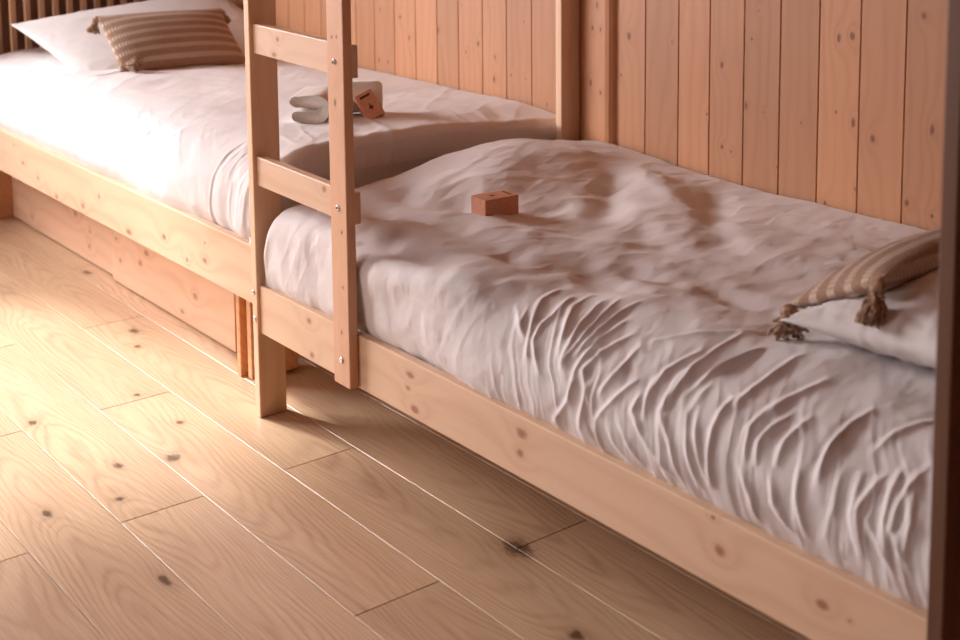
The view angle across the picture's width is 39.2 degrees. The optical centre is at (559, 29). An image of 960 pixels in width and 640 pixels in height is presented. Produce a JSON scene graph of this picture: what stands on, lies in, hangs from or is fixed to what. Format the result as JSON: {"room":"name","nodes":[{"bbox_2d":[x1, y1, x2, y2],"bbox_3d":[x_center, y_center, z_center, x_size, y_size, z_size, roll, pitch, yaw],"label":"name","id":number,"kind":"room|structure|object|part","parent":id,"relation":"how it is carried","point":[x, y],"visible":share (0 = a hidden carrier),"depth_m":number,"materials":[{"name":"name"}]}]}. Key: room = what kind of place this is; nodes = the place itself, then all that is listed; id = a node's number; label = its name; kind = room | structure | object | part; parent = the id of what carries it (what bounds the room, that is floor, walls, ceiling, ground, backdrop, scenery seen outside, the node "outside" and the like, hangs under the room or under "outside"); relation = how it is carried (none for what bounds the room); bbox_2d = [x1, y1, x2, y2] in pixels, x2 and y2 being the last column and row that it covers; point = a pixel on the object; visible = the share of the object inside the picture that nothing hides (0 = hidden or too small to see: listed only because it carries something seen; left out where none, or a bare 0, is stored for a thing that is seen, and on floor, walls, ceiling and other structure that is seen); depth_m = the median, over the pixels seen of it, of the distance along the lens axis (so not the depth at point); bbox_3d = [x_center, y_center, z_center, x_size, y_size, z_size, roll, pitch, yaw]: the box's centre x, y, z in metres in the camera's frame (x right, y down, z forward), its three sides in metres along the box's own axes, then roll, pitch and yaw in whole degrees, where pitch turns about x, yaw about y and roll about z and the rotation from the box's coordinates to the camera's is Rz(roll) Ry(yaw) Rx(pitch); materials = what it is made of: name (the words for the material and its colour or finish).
{"room":"children's bedroom","nodes":[
{"label":"children's bedroom","id":0,"kind":"room"},
{"bbox_2d":[0,0,145,53],"bbox_3d":[-4.192,-0.429,4.636,5.970,2.630,0.120,-6,9,-40],"label":"wall","id":1,"kind":"structure","parent":0,"point":[4,3],"depth_m":6.10,"materials":[{"name":"brown wood"}]},
{"bbox_2d":[0,217,810,639],"bbox_3d":[-1.736,1.226,1.904,6.165,0.015,8.100,-6,9,-40],"label":"floor","id":2,"kind":"structure","parent":0,"point":[145,494],"depth_m":2.98,"materials":[{"name":"brown wood"}]},
{"bbox_2d":[12,177,112,273],"bbox_3d":[-1.598,0.648,5.336,0.778,0.279,1.085,-6,9,-40],"label":"drawer","id":3,"kind":"object","parent":2,"relation":"on","point":[78,232],"visible":0.23,"depth_m":5.06,"materials":[{"name":"brown wood"}]},
{"bbox_2d":[0,128,297,379],"bbox_3d":[-1.178,0.630,4.810,1.096,0.455,2.490,-6,9,-40],"label":"bed","id":4,"kind":"object","parent":2,"relation":"on","point":[221,256],"visible":0.22,"depth_m":4.02,"materials":[{"name":"brown wood"}]},
{"bbox_3d":[-2.264,0.626,5.501,0.145,0.297,0.022,-6,9,-40],"label":"support panel","id":5,"kind":"part","parent":4,"relation":"part of","materials":[{"name":"brown wood"}]},
{"bbox_3d":[-1.588,0.525,4.450,0.026,0.158,2.490,-6,9,-40],"label":"rail","id":6,"kind":"part","parent":4,"relation":"part of","materials":[{"name":"beige wood"}]},
{"bbox_3d":[-0.852,0.830,3.833,0.145,0.297,0.022,-6,9,-40],"label":"support panel","id":7,"kind":"part","parent":4,"relation":"part of","materials":[{"name":"brown wood"}]},
{"bbox_3d":[-0.810,0.830,3.782,0.145,0.285,0.024,-6,9,-40],"label":"support panel","id":8,"kind":"part","parent":4,"relation":"part of","materials":[{"name":"brown wood"}]},
{"bbox_2d":[106,111,442,212],"bbox_3d":[-1.157,0.359,4.774,1.006,0.289,2.402,-6,9,-40],"label":"mattress","id":9,"kind":"object","parent":4,"relation":"on","point":[364,176],"visible":0.12,"depth_m":3.75,"materials":[{"name":"fabric"}]},
{"bbox_2d":[0,48,555,243],"bbox_3d":[-1.173,0.299,4.755,1.093,0.276,2.440,-6,9,-40],"label":"duvet","id":10,"kind":"object","parent":9,"relation":"on","point":[178,136],"visible":0.58,"depth_m":4.14,"materials":[{"name":"fabric"}]},
{"bbox_2d":[11,0,244,75],"bbox_3d":[-1.578,0.006,5.324,0.629,0.214,0.932,6,10,43],"label":"pillow","id":11,"kind":"object","parent":10,"relation":"on","point":[66,37],"visible":0.43,"depth_m":5.15,"materials":[{"name":"fabric"}]},
{"bbox_2d":[86,8,244,72],"bbox_3d":[-1.448,0.061,5.083,0.582,0.243,0.332,-7,10,-42],"label":"cushion","id":12,"kind":"object","parent":10,"relation":"on","point":[176,38],"visible":0.91,"depth_m":5.02,"materials":[{"name":"beige fabric"}]},
{"bbox_2d":[289,85,328,122],"bbox_3d":[-0.721,0.222,3.982,0.119,0.086,0.171,0,7,3],"label":"towel","id":13,"kind":"object","parent":10,"relation":"on","point":[311,102],"visible":0.69,"depth_m":3.90,"materials":[{"name":"white fabric"}]},
{"bbox_2d":[352,80,382,112],"bbox_3d":[-0.593,0.201,4.032,0.120,0.099,0.096,-1,7,-10],"label":"towel","id":14,"kind":"object","parent":10,"relation":"on","point":[361,86],"visible":0.4,"depth_m":4.00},
{"bbox_2d":[353,89,384,118],"bbox_3d":[-0.565,0.229,3.970,0.085,0.104,0.072,-4,8,-30],"label":"carton","id":15,"kind":"object","parent":10,"relation":"on","point":[366,102],"visible":0.9,"depth_m":3.96,"materials":[{"name":"orange cardboard"}]},
{"bbox_2d":[111,229,236,351],"bbox_3d":[-0.953,0.743,4.561,0.796,0.279,0.931,-6,9,-40],"label":"drawer","id":16,"kind":"object","parent":2,"relation":"on","point":[201,303],"visible":0.3,"depth_m":4.26,"materials":[{"name":"brown wood"}]},
{"bbox_2d":[243,0,959,639],"bbox_3d":[0.284,0.102,2.968,1.124,1.950,2.088,-6,9,-40],"label":"bunk bed","id":17,"kind":"object","parent":2,"relation":"on","point":[806,593],"visible":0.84,"depth_m":2.61,"materials":[{"name":"brown wood"}]},
{"bbox_3d":[-0.764,0.046,3.430,0.078,1.950,0.027,-6,9,-40],"label":"post","id":18,"kind":"part","parent":17,"relation":"part of","materials":[{"name":"brown wood"}]},
{"bbox_3d":[0.023,-0.036,4.086,0.074,1.950,0.027,-6,9,-40],"label":"post","id":19,"kind":"part","parent":17,"relation":"part of","materials":[{"name":"brown wood"}]},
{"bbox_3d":[-0.114,0.820,2.718,0.024,0.128,2.034,-6,9,-40],"label":"rail","id":20,"kind":"part","parent":17,"relation":"part of","materials":[{"name":"brown wood"}]},
{"bbox_2d":[264,138,935,610],"bbox_3d":[0.298,0.579,3.025,1.094,0.328,2.007,-6,9,-40],"label":"duvet","id":21,"kind":"object","parent":17,"relation":"on","point":[630,300],"visible":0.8,"depth_m":2.71,"materials":[{"name":"fabric"}]},
{"bbox_2d":[471,190,517,215],"bbox_3d":[-0.160,0.432,3.309,0.098,0.048,0.065,-5,9,-36],"label":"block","id":22,"kind":"object","parent":21,"relation":"on","point":[501,201],"visible":0.89,"depth_m":3.29,"materials":[{"name":"orange"}]},
{"bbox_2d":[767,228,939,340],"bbox_3d":[0.692,0.464,2.557,0.675,0.184,0.290,-6,9,-38],"label":"cushion","id":23,"kind":"object","parent":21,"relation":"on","point":[891,265],"visible":0.81,"depth_m":2.38,"materials":[{"name":"beige fabric"}]},
{"bbox_2d":[781,268,938,368],"bbox_3d":[0.837,0.480,2.432,0.740,0.165,0.498,-6,9,-38],"label":"pillow","id":24,"kind":"object","parent":21,"relation":"on","point":[908,333],"visible":0.52,"depth_m":2.28,"materials":[{"name":"fabric"}]},
{"bbox_3d":[0.562,0.237,1.864,0.078,1.950,0.027,-6,9,-40],"label":"post","id":25,"kind":"part","parent":17,"relation":"part of","materials":[{"name":"beige wood"}]},
{"bbox_2d":[229,0,947,230],"bbox_3d":[0.618,-0.277,3.417,0.012,2.610,7.991,-6,9,-40],"label":"wall","id":26,"kind":"structure","parent":0,"point":[838,104],"depth_m":3.62,"materials":[{"name":"beige wood"}]},
{"bbox_2d":[0,0,139,54],"bbox_3d":[-2.102,0.180,5.755,1.221,1.000,0.052,-6,9,-40],"label":"slatted screen","id":27,"kind":"object","parent":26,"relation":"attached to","point":[26,3],"visible":0.02,"depth_m":5.61,"materials":[{"name":"brown wood"}]},
{"bbox_2d":[585,0,616,144],"bbox_3d":[0.121,-0.350,3.977,0.022,2.600,0.118,-6,9,-40],"label":"bed post","id":28,"kind":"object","parent":26,"relation":"attached to","point":[600,15],"depth_m":4.02,"materials":[{"name":"beige wood"}]}
]}

